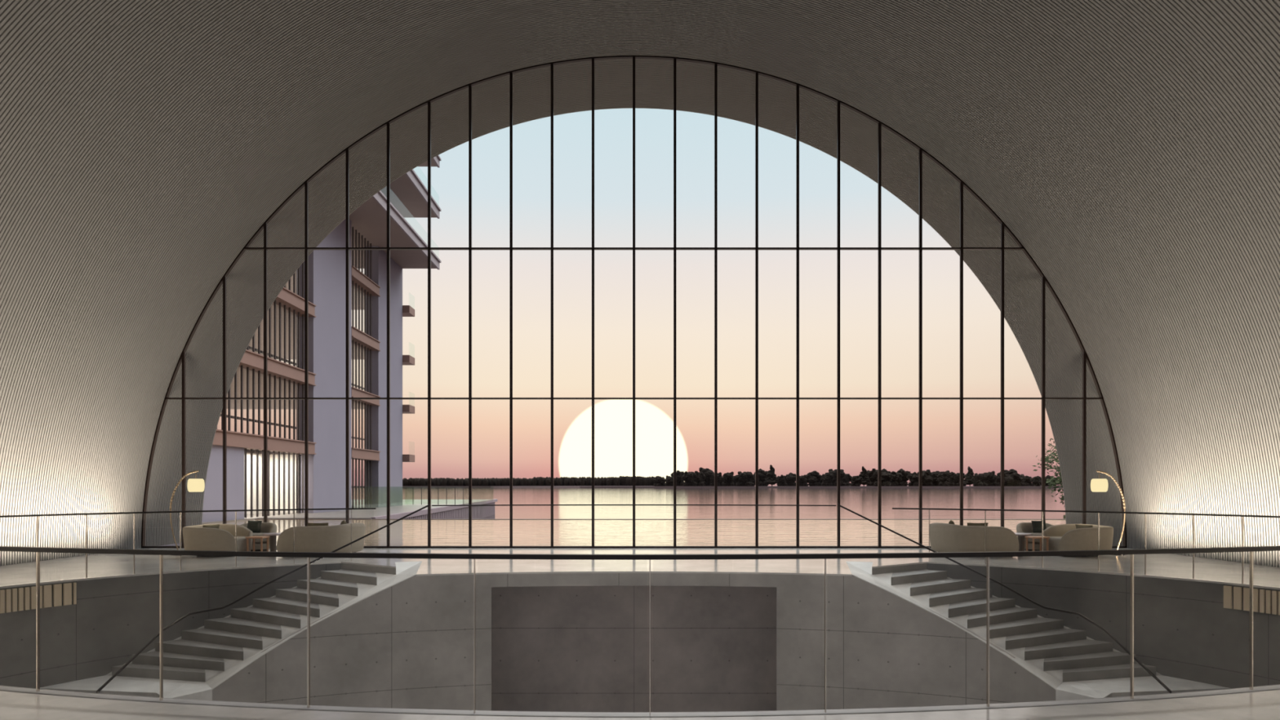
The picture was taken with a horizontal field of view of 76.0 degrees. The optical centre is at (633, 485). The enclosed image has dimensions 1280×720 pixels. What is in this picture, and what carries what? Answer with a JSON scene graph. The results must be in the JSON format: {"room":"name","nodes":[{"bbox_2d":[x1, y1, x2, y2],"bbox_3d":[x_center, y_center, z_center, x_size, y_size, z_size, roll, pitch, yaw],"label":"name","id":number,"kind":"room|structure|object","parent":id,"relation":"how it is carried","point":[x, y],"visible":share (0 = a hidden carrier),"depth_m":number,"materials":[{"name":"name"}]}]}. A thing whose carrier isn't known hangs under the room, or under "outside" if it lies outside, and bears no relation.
{"room":"hotel lobby","nodes":[
{"label":"hotel lobby","id":0,"kind":"room"},
{"bbox_2d":[0,563,341,688],"bbox_3d":[-8.491,3.270,13.546,1.282,3.420,7.837,0,0,33],"label":"wall","id":1,"kind":"structure","parent":0,"point":[112,620],"depth_m":13.83,"materials":[{"name":"concrete"}]},
{"bbox_2d":[0,582,76,613],"bbox_3d":[-9.408,1.755,12.673,0.097,0.350,1.439,0,0,25],"label":"air vent","id":2,"kind":"object","parent":1,"relation":"in","point":[59,594],"visible":0.98,"depth_m":12.78,"materials":[{"name":"beige metal"}]},
{"bbox_2d":[208,573,1055,711],"bbox_3d":[0.000,3.270,13.634,14.523,3.420,2.451,0,0,0],"label":"wall","id":3,"kind":"structure","parent":0,"point":[409,644],"depth_m":14.00,"materials":[{"name":"concrete"}]},
{"bbox_2d":[491,585,776,712],"bbox_3d":[0.000,3.315,15.315,7.200,3.330,1.970,0,0,0],"label":"wall","id":4,"kind":"structure","parent":0,"point":[554,648],"depth_m":16.10,"materials":[{"name":"concrete"}]},
{"bbox_2d":[141,55,1126,547],"bbox_3d":[0.000,-4.500,20.000,24.120,12.060,0.100,0,0,0],"label":"window","id":5,"kind":"structure","parent":0,"point":[1086,360],"depth_m":19.97,"materials":[{"name":"brown metal"}]},
{"bbox_2d":[0,0,1279,567],"bbox_3d":[0.000,-4.770,8.865,25.200,12.600,27.730,0,0,0],"label":"ceiling","id":6,"kind":"structure","parent":0,"point":[1131,148],"depth_m":16.92,"materials":[{"name":"grey concrete"}]},
{"bbox_2d":[0,547,1279,719],"bbox_3d":[0.000,1.545,7.560,24.600,0.030,25.120,0,0,0],"label":"floor","id":7,"kind":"structure","parent":0,"point":[1264,704],"depth_m":14.62,"materials":[{"name":"concrete"}]},
{"bbox_2d":[169,470,204,550],"bbox_3d":[-9.835,0.597,18.000,0.749,1.867,0.340,0,0,0],"label":"arc floor lamp","id":8,"kind":"object","parent":7,"relation":"on","point":[193,485],"visible":0.91,"depth_m":17.95,"materials":[{"name":"metal"}]},
{"bbox_2d":[0,507,375,577],"bbox_3d":[-8.182,0.995,13.740,1.239,1.070,8.292,0,0,36],"label":"glass balustrade","id":9,"kind":"object","parent":7,"relation":"on","point":[351,508],"visible":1,"depth_m":14.62,"materials":[{"name":"metal"}]},
{"bbox_2d":[182,524,253,556],"bbox_3d":[-9.077,1.197,17.950,1.153,0.666,1.186,0,0,0],"label":"sofa","id":10,"kind":"object","parent":7,"relation":"on","point":[197,537],"visible":0.76,"depth_m":17.41,"materials":[{"name":"fabric"}]},
{"bbox_2d":[202,524,219,528],"bbox_3d":[-9.320,1.030,18.000,0.166,0.329,0.440,0,0,21],"label":"throw cushion","id":11,"kind":"object","parent":10,"relation":"on","point":[218,525],"visible":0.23,"depth_m":17.97,"materials":[{"name":"beige fabric"}]},
{"bbox_2d":[245,536,270,551],"bbox_3d":[-8.380,1.335,18.235,0.380,0.390,0.370,0,0,0],"label":"side table","id":12,"kind":"object","parent":7,"relation":"on","point":[261,538],"visible":0.78,"depth_m":18.08,"materials":[{"name":"brown wood"}]},
{"bbox_2d":[240,522,276,551],"bbox_3d":[-8.930,1.210,19.216,1.025,0.640,0.992,0,0,0],"label":"armchair","id":13,"kind":"object","parent":7,"relation":"on","point":[266,527],"visible":0.44,"depth_m":19.09,"materials":[{"name":"fabric"}]},
{"bbox_2d":[247,520,262,533],"bbox_3d":[-8.980,0.980,19.350,0.380,0.293,0.147,0,0,11],"label":"throw cushion","id":14,"kind":"object","parent":13,"relation":"on","point":[255,526],"visible":0.91,"depth_m":19.30,"materials":[{"name":"fabric"}]},
{"bbox_2d":[262,532,281,551],"bbox_3d":[-8.160,1.312,18.720,0.620,0.435,0.620,0,0,0],"label":"round table","id":15,"kind":"object","parent":7,"relation":"on","point":[273,535],"visible":0.51,"depth_m":18.51,"materials":[{"name":"stone"}]},
{"bbox_2d":[276,522,364,552],"bbox_3d":[-6.916,1.180,18.125,1.680,0.700,1.276,0,0,0],"label":"sofa","id":16,"kind":"object","parent":7,"relation":"on","point":[325,539],"visible":0.84,"depth_m":17.55,"materials":[{"name":"fabric"}]},
{"bbox_2d":[306,522,328,526],"bbox_3d":[-6.880,0.980,17.850,0.460,0.333,0.158,0,0,0],"label":"throw cushion","id":17,"kind":"object","parent":16,"relation":"on","point":[308,523],"visible":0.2,"depth_m":17.79,"materials":[{"name":"beige fabric"}]},
{"bbox_2d":[431,504,835,506],"bbox_3d":[0.000,0.932,14.379,7.010,1.185,0.462,0,0,0],"label":"glass balustrade","id":18,"kind":"object","parent":7,"relation":"on","point":[442,504],"visible":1,"depth_m":14.41,"materials":[{"name":"metal"}]},
{"bbox_2d":[0,684,1279,716],"bbox_3d":[0.000,1.588,6.379,15.200,0.124,1.959,0,0,0],"label":"trim","id":19,"kind":"structure","parent":7,"relation":"attached to","point":[1271,686],"depth_m":5.63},
{"bbox_2d":[0,546,1279,715],"bbox_3d":[0.000,0.993,6.684,17.230,1.066,2.538,0,0,0],"label":"glass balustrade","id":20,"kind":"object","parent":19,"relation":"on","point":[37,549],"visible":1,"depth_m":5.63,"materials":[{"name":"metal"}]},
{"bbox_2d":[929,522,1019,552],"bbox_3d":[7.516,1.180,18.125,1.680,0.700,1.276,0,0,0],"label":"sofa","id":21,"kind":"object","parent":7,"relation":"on","point":[944,537],"visible":0.79,"depth_m":17.56,"materials":[{"name":"fabric"}]},
{"bbox_2d":[967,522,988,526],"bbox_3d":[7.480,0.980,17.850,0.460,0.333,0.158,0,0,0],"label":"throw cushion","id":22,"kind":"object","parent":21,"relation":"on","point":[968,523],"visible":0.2,"depth_m":17.79,"materials":[{"name":"beige fabric"}]},
{"bbox_2d":[1013,532,1031,551],"bbox_3d":[8.760,1.312,18.720,0.620,0.435,0.620,0,0,0],"label":"round table","id":23,"kind":"object","parent":7,"relation":"on","point":[1020,535],"visible":0.4,"depth_m":18.51,"materials":[{"name":"stone"}]},
{"bbox_2d":[1016,522,1053,551],"bbox_3d":[9.530,1.210,19.216,1.025,0.640,0.992,0,0,0],"label":"armchair","id":24,"kind":"object","parent":7,"relation":"on","point":[1022,527],"visible":0.31,"depth_m":19.13,"materials":[{"name":"fabric"}]},
{"bbox_2d":[1031,520,1046,533],"bbox_3d":[9.580,0.980,19.350,0.380,0.293,0.147,0,0,-11],"label":"throw cushion","id":25,"kind":"object","parent":24,"relation":"on","point":[1037,525],"visible":0.81,"depth_m":19.30,"materials":[{"name":"fabric"}]},
{"bbox_2d":[1024,536,1049,551],"bbox_3d":[8.980,1.335,18.235,0.380,0.390,0.370,0,0,0],"label":"side table","id":26,"kind":"object","parent":7,"relation":"on","point":[1026,537],"visible":0.79,"depth_m":18.08,"materials":[{"name":"brown wood"}]},
{"bbox_2d":[1043,524,1113,556],"bbox_3d":[9.677,1.197,17.950,1.153,0.666,1.186,0,0,0],"label":"sofa","id":27,"kind":"object","parent":7,"relation":"on","point":[1062,536],"visible":0.76,"depth_m":17.42,"materials":[{"name":"fabric"}]},
{"bbox_2d":[1075,524,1093,528],"bbox_3d":[9.920,1.030,18.000,0.166,0.329,0.440,0,0,-21],"label":"throw cushion","id":28,"kind":"object","parent":27,"relation":"on","point":[1076,525],"visible":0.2,"depth_m":17.96,"materials":[{"name":"beige fabric"}]},
{"bbox_2d":[892,507,1279,583],"bbox_3d":[8.182,0.995,13.740,1.239,1.070,8.292,0,0,-36],"label":"glass balustrade","id":29,"kind":"object","parent":7,"relation":"on","point":[1042,511],"visible":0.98,"depth_m":14.34,"materials":[{"name":"metal"}]},
{"bbox_2d":[1090,470,1125,555],"bbox_3d":[10.435,0.597,18.000,0.749,1.867,0.340,0,0,0],"label":"arc floor lamp","id":30,"kind":"object","parent":7,"relation":"on","point":[1097,485],"visible":0.91,"depth_m":17.95,"materials":[{"name":"metal"}]},
{"bbox_2d":[927,563,1279,688],"bbox_3d":[8.491,3.270,13.546,1.282,3.420,7.837,0,0,-33],"label":"wall","id":31,"kind":"structure","parent":0,"point":[1184,629],"depth_m":13.70,"materials":[{"name":"concrete"}]},
{"bbox_2d":[1223,585,1279,614],"bbox_3d":[9.516,1.755,12.452,0.078,0.350,1.001,0,0,-23],"label":"air vent","id":32,"kind":"object","parent":31,"relation":"in","point":[1264,601],"visible":0.95,"depth_m":12.51,"materials":[{"name":"beige metal"}]},
{"bbox_3d":[40.400,2.480,32.750,39.200,1.700,24.500,0,0,0],"label":"bank","id":33,"kind":"object","parent":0,"visible":0},
{"bbox_2d":[1031,438,1064,507],"bbox_3d":[24.386,-1.156,42.098,6.107,5.994,6.687,0,0,-3],"label":"leafy tree","id":34,"kind":"object","parent":33,"relation":"on","point":[1047,460],"visible":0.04,"depth_m":43.25,"materials":[{"name":"green plant"}]},
{"bbox_3d":[0.000,5.080,11.000,24.600,0.200,16.000,0,0,0],"label":"floor","id":35,"kind":"structure","parent":0,"visible":0},
{"bbox_2d":[40,561,422,700],"bbox_3d":[-7.299,3.255,12.410,4.042,3.450,10.172,0,0,34],"label":"staircase","id":36,"kind":"structure","parent":35,"relation":"on","point":[210,654],"depth_m":13.97,"materials":[{"name":"concrete"}]},
{"bbox_2d":[96,503,430,693],"bbox_3d":[-5.712,2.153,13.117,4.841,3.669,0.441,0,0,-30],"label":"handrail","id":37,"kind":"object","parent":36,"relation":"on","point":[127,663],"visible":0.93,"depth_m":12.94,"materials":[{"name":"metal"}]},
{"bbox_2d":[845,561,1231,700],"bbox_3d":[7.299,3.255,12.410,4.042,3.450,10.172,0,0,-34],"label":"staircase","id":38,"kind":"structure","parent":35,"relation":"on","point":[1078,666],"depth_m":13.99,"materials":[{"name":"concrete"}]},
{"bbox_2d":[837,503,1171,693],"bbox_3d":[5.712,2.153,13.117,4.841,3.669,0.441,0,0,30],"label":"handrail","id":39,"kind":"object","parent":38,"relation":"on","point":[1136,660],"visible":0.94,"depth_m":12.94,"materials":[{"name":"metal"}]},
{"label":"outside","id":40,"kind":"structure","parent":0,"visible":0},
{"bbox_2d":[353,487,1065,519],"bbox_3d":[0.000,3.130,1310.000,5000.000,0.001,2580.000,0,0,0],"label":"lake","id":41,"kind":"structure","parent":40,"point":[863,501],"depth_m":149.72,"materials":[{"name":"grey liquid"}]},
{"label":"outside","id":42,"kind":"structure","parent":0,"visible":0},
{"bbox_2d":[160,519,1066,546],"bbox_3d":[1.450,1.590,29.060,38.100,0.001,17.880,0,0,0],"label":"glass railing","id":43,"kind":"object","parent":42,"point":[404,532],"visible":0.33,"depth_m":29.55,"materials":[{"name":"clear glass"}]},
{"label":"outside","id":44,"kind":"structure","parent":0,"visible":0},
{"bbox_2d":[353,485,1062,488],"bbox_3d":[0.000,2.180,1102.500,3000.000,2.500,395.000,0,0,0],"label":"bank","id":45,"kind":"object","parent":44,"point":[502,486],"visible":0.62,"depth_m":904.90,"materials":[{"name":"plant"}]},
{"bbox_2d":[402,475,665,485],"bbox_3d":[-159.317,-5.268,1114.985,405.034,15.691,37.958,0,0,0],"label":"woods","id":46,"kind":"object","parent":45,"relation":"on","point":[539,481],"visible":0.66,"depth_m":1100.88,"materials":[{"name":"green plant"}]},
{"bbox_2d":[653,476,666,486],"bbox_3d":[29.343,-4.083,919.347,14.835,12.134,15.951,0,0,-17],"label":"tree","id":47,"kind":"object","parent":45,"relation":"on","point":[659,482],"visible":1,"depth_m":916.23,"materials":[{"name":"green plant"}]},
{"bbox_2d":[665,475,673,486],"bbox_3d":[40.954,-4.930,942.919,13.505,13.270,14.174,0,0,-20],"label":"tree","id":48,"kind":"object","parent":45,"relation":"on","point":[669,482],"visible":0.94,"depth_m":940.02,"materials":[{"name":"green plant"}]},
{"bbox_2d":[671,470,684,486],"bbox_3d":[52.834,-7.833,964.595,18.840,19.846,19.774,0,0,36],"label":"tree","id":49,"kind":"object","parent":45,"relation":"on","point":[679,481],"visible":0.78,"depth_m":959.03,"materials":[{"name":"green plant"}]},
{"bbox_2d":[681,471,697,486],"bbox_3d":[62.074,-6.899,918.716,18.510,18.003,17.406,0,0,-14],"label":"tree","id":50,"kind":"object","parent":45,"relation":"on","point":[689,477],"visible":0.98,"depth_m":914.22,"materials":[{"name":"green plant"}]},
{"bbox_2d":[693,471,706,486],"bbox_3d":[73.338,-7.317,944.352,19.972,18.677,20.962,0,0,44],"label":"tree","id":51,"kind":"object","parent":45,"relation":"on","point":[700,477],"visible":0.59,"depth_m":938.88,"materials":[{"name":"green plant"}]},
{"bbox_2d":[698,466,714,486],"bbox_3d":[86.445,-9.592,965.485,26.620,23.830,25.363,0,0,44],"label":"tree","id":52,"kind":"object","parent":45,"relation":"on","point":[708,473],"visible":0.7,"depth_m":958.33,"materials":[{"name":"green plant"}]},
{"bbox_2d":[710,471,724,486],"bbox_3d":[93.359,-6.453,920.197,17.854,16.720,18.739,0,0,-13],"label":"tree","id":53,"kind":"object","parent":45,"relation":"on","point":[720,483],"visible":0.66,"depth_m":915.34,"materials":[{"name":"green plant"}]},
{"bbox_2d":[722,471,734,486],"bbox_3d":[107.746,-6.968,943.101,19.146,17.887,20.095,0,0,-40],"label":"tree","id":54,"kind":"object","parent":45,"relation":"on","point":[728,477],"visible":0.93,"depth_m":936.36,"materials":[{"name":"green plant"}]},
{"bbox_2d":[733,475,739,486],"bbox_3d":[119.685,-5.394,963.832,15.271,14.322,16.027,0,0,-33],"label":"tree","id":55,"kind":"object","parent":45,"relation":"on","point":[735,481],"visible":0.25,"depth_m":958.10,"materials":[{"name":"green plant"}]},
{"bbox_2d":[734,471,754,486],"bbox_3d":[124.160,-6.908,919.769,21.977,18.022,20.666,0,0,20],"label":"tree","id":56,"kind":"object","parent":45,"relation":"on","point":[744,477],"visible":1,"depth_m":914.00,"materials":[{"name":"green plant"}]},
{"bbox_2d":[750,475,759,486],"bbox_3d":[136.190,-5.227,944.471,15.742,14.275,14.917,0,0,-3],"label":"tree","id":57,"kind":"object","parent":45,"relation":"on","point":[753,479],"visible":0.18,"depth_m":939.11,"materials":[{"name":"green plant"}]},
{"bbox_2d":[753,468,768,486],"bbox_3d":[149.216,-8.453,965.004,22.124,22.712,20.575,0,0,-13],"label":"tree","id":58,"kind":"object","parent":45,"relation":"on","point":[762,473],"visible":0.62,"depth_m":958.57,"materials":[{"name":"green plant"}]},
{"bbox_2d":[764,464,778,486],"bbox_3d":[154.764,-10.929,919.707,17.027,24.800,17.710,0,0,26],"label":"tree","id":59,"kind":"object","parent":45,"relation":"on","point":[771,478],"visible":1,"depth_m":916.68,"materials":[{"name":"green plant"}]},
{"bbox_2d":[777,475,787,486],"bbox_3d":[170.543,-5.265,942.839,13.429,14.030,14.094,0,0,36],"label":"tree","id":60,"kind":"object","parent":45,"relation":"on","point":[782,480],"visible":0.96,"depth_m":939.34,"materials":[{"name":"green plant"}]},
{"bbox_2d":[786,472,795,486],"bbox_3d":[184.502,-6.384,965.138,19.554,17.703,21.027,0,0,35],"label":"tree","id":61,"kind":"object","parent":45,"relation":"on","point":[791,477],"visible":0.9,"depth_m":957.16,"materials":[{"name":"green plant"}]},
{"bbox_2d":[795,475,808,486],"bbox_3d":[188.921,-5.139,922.277,15.326,13.744,16.085,0,0,-17],"label":"tree","id":62,"kind":"object","parent":45,"relation":"on","point":[802,479],"visible":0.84,"depth_m":917.35,"materials":[{"name":"green plant"}]},
{"bbox_2d":[805,471,821,486],"bbox_3d":[205.419,-7.254,942.470,21.131,18.975,20.023,0,0,-30],"label":"tree","id":63,"kind":"object","parent":45,"relation":"on","point":[812,477],"visible":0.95,"depth_m":936.82,"materials":[{"name":"green plant"}]},
{"bbox_2d":[820,471,834,486],"bbox_3d":[217.279,-6.780,919.221,17.285,17.462,16.469,0,0,29],"label":"tree","id":64,"kind":"object","parent":45,"relation":"on","point":[827,478],"visible":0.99,"depth_m":914.00,"materials":[{"name":"green plant"}]},
{"bbox_2d":[828,468,846,486],"bbox_3d":[232.279,-8.415,942.483,21.990,21.489,23.384,0,0,-43],"label":"tree","id":65,"kind":"object","parent":45,"relation":"on","point":[842,483],"visible":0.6,"depth_m":936.13,"materials":[{"name":"green plant"}]},
{"bbox_2d":[841,473,852,486],"bbox_3d":[247.892,-6.446,965.125,20.305,16.704,19.346,0,0,-32],"label":"tree","id":66,"kind":"object","parent":45,"relation":"on","point":[847,477],"visible":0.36,"depth_m":959.74,"materials":[{"name":"green plant"}]},
{"bbox_2d":[849,475,862,486],"bbox_3d":[249.780,-4.647,920.343,14.391,12.824,15.303,0,0,6],"label":"tree","id":67,"kind":"object","parent":45,"relation":"on","point":[855,481],"visible":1,"depth_m":916.46,"materials":[{"name":"green plant"}]},
{"bbox_2d":[858,466,870,486],"bbox_3d":[263.872,-10.354,940.378,16.460,23.596,15.825,0,0,-44],"label":"tree","id":68,"kind":"object","parent":45,"relation":"on","point":[865,480],"visible":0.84,"depth_m":937.50,"materials":[{"name":"green plant"}]},
{"bbox_2d":[866,468,877,486],"bbox_3d":[283.374,-8.891,966.102,21.552,22.242,22.620,0,0,42],"label":"tree","id":69,"kind":"object","parent":45,"relation":"on","point":[869,473],"visible":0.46,"depth_m":960.21,"materials":[{"name":"green plant"}]},
{"bbox_2d":[872,468,893,486],"bbox_3d":[280.796,-8.028,918.898,25.134,21.683,23.374,0,0,-27],"label":"tree","id":70,"kind":"object","parent":45,"relation":"on","point":[886,476],"visible":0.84,"depth_m":913.11,"materials":[{"name":"green plant"}]},
{"bbox_2d":[890,471,902,486],"bbox_3d":[298.287,-7.078,940.843,22.082,18.414,23.482,0,0,35],"label":"tree","id":71,"kind":"object","parent":45,"relation":"on","point":[896,479],"visible":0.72,"depth_m":933.17,"materials":[{"name":"green plant"}]},
{"bbox_2d":[895,468,911,486],"bbox_3d":[315.518,-8.441,963.718,22.489,22.683,20.914,0,0,29],"label":"tree","id":72,"kind":"object","parent":45,"relation":"on","point":[904,483],"visible":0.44,"depth_m":956.93,"materials":[{"name":"green plant"}]},
{"bbox_2d":[906,471,919,486],"bbox_3d":[315.092,-6.383,918.771,16.932,17.700,15.746,0,0,-16],"label":"tree","id":73,"kind":"object","parent":45,"relation":"on","point":[913,477],"visible":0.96,"depth_m":916.01,"materials":[{"name":"green plant"}]},
{"bbox_2d":[917,469,933,486],"bbox_3d":[333.901,-7.905,939.902,19.862,20.485,20.961,0,0,36],"label":"tree","id":74,"kind":"object","parent":45,"relation":"on","point":[927,476],"visible":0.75,"depth_m":933.74,"materials":[{"name":"green plant"}]},
{"bbox_2d":[930,471,940,486],"bbox_3d":[356.349,-7.418,964.314,24.748,19.357,23.450,0,0,33],"label":"tree","id":75,"kind":"object","parent":45,"relation":"on","point":[935,481],"visible":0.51,"depth_m":958.80,"materials":[{"name":"green plant"}]},
{"bbox_2d":[937,470,956,486],"bbox_3d":[350.923,-7.452,919.624,20.719,18.983,19.741,0,0,-29],"label":"tree","id":76,"kind":"object","parent":45,"relation":"on","point":[947,478],"visible":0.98,"depth_m":914.89,"materials":[{"name":"green plant"}]},
{"bbox_2d":[953,472,966,486],"bbox_3d":[373.290,-6.437,943.710,18.946,16.939,17.816,0,0,45],"label":"tree","id":77,"kind":"object","parent":45,"relation":"on","point":[957,482],"visible":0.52,"depth_m":938.42,"materials":[{"name":"green plant"}]},
{"bbox_2d":[963,466,975,486],"bbox_3d":[395.341,-10.622,964.231,17.488,24.157,16.813,0,0,24],"label":"tree","id":78,"kind":"object","parent":45,"relation":"on","point":[968,480],"visible":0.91,"depth_m":961.14,"materials":[{"name":"green plant"}]},
{"bbox_2d":[972,473,987,486],"bbox_3d":[389.422,-5.952,921.924,15.707,15.823,16.703,0,0,-27],"label":"tree","id":79,"kind":"object","parent":45,"relation":"on","point":[980,479],"visible":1,"depth_m":917.58,"materials":[{"name":"green plant"}]},
{"bbox_2d":[983,471,998,486],"bbox_3d":[407.888,-7.287,940.824,19.853,18.610,20.837,0,0,-4],"label":"tree","id":80,"kind":"object","parent":45,"relation":"on","point":[991,477],"visible":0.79,"depth_m":934.99,"materials":[{"name":"green plant"}]},
{"bbox_2d":[995,469,1023,486],"bbox_3d":[421.384,-8.044,919.777,25.221,20.808,26.617,0,0,-27],"label":"tree","id":81,"kind":"object","parent":45,"relation":"on","point":[1011,477],"visible":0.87,"depth_m":914.22,"materials":[{"name":"green plant"}]},
{"bbox_2d":[1017,474,1026,486],"bbox_3d":[440.982,-6.281,941.296,18.549,16.332,19.468,0,0,19],"label":"tree","id":82,"kind":"object","parent":45,"relation":"on","point":[1022,483],"visible":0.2,"depth_m":937.05,"materials":[{"name":"green plant"}]},
{"bbox_2d":[1024,475,1031,486],"bbox_3d":[462.212,-4.891,964.061,15.334,13.385,16.306,0,0,40],"label":"tree","id":83,"kind":"object","parent":45,"relation":"on","point":[1028,482],"visible":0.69,"depth_m":958.80,"materials":[{"name":"green plant"}]},
{"bbox_2d":[1030,475,1041,486],"bbox_3d":[454.282,-4.429,921.487,14.299,12.425,13.550,0,0,32],"label":"tree","id":84,"kind":"object","parent":45,"relation":"on","point":[1036,481],"visible":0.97,"depth_m":918.81,"materials":[{"name":"green plant"}]},
{"bbox_2d":[1044,475,1056,486],"bbox_3d":[476.227,-4.871,942.052,16.801,14.042,18.066,0,0,-2],"label":"tree","id":85,"kind":"object","parent":45,"relation":"on","point":[1047,477],"visible":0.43,"depth_m":938.19,"materials":[{"name":"green plant"}]},
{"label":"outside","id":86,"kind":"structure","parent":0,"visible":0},
{"bbox_2d":[202,499,488,524],"bbox_3d":[-36.150,1.655,54.650,47.700,0.250,68.700,0,0,0],"label":"terrace","id":87,"kind":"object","parent":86,"point":[407,505],"visible":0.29,"depth_m":45.17,"materials":[{"name":"grey concrete"}]},
{"bbox_2d":[202,155,441,522],"bbox_3d":[-22.870,-13.370,46.350,16.260,29.800,35.700,0,0,0],"label":"apartment building","id":88,"kind":"structure","parent":87,"relation":"on","point":[408,193],"depth_m":49.29,"materials":[{"name":"white concrete"}]},
{"bbox_2d":[371,498,497,519],"bbox_3d":[-13.855,2.365,64.338,3.449,1.730,51.932,0,0,0],"label":"cladding","id":89,"kind":"object","parent":87,"relation":"attached to","point":[446,512],"visible":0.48,"depth_m":60.76,"materials":[{"name":"stone"}]},
{"bbox_2d":[413,486,463,504],"bbox_3d":[-15.855,0.810,65.500,4.650,1.440,29.000,0,0,0],"label":"terrace railing","id":90,"kind":"object","parent":87,"relation":"on","point":[413,486],"visible":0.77,"depth_m":64.98,"materials":[{"name":"clear glass"}]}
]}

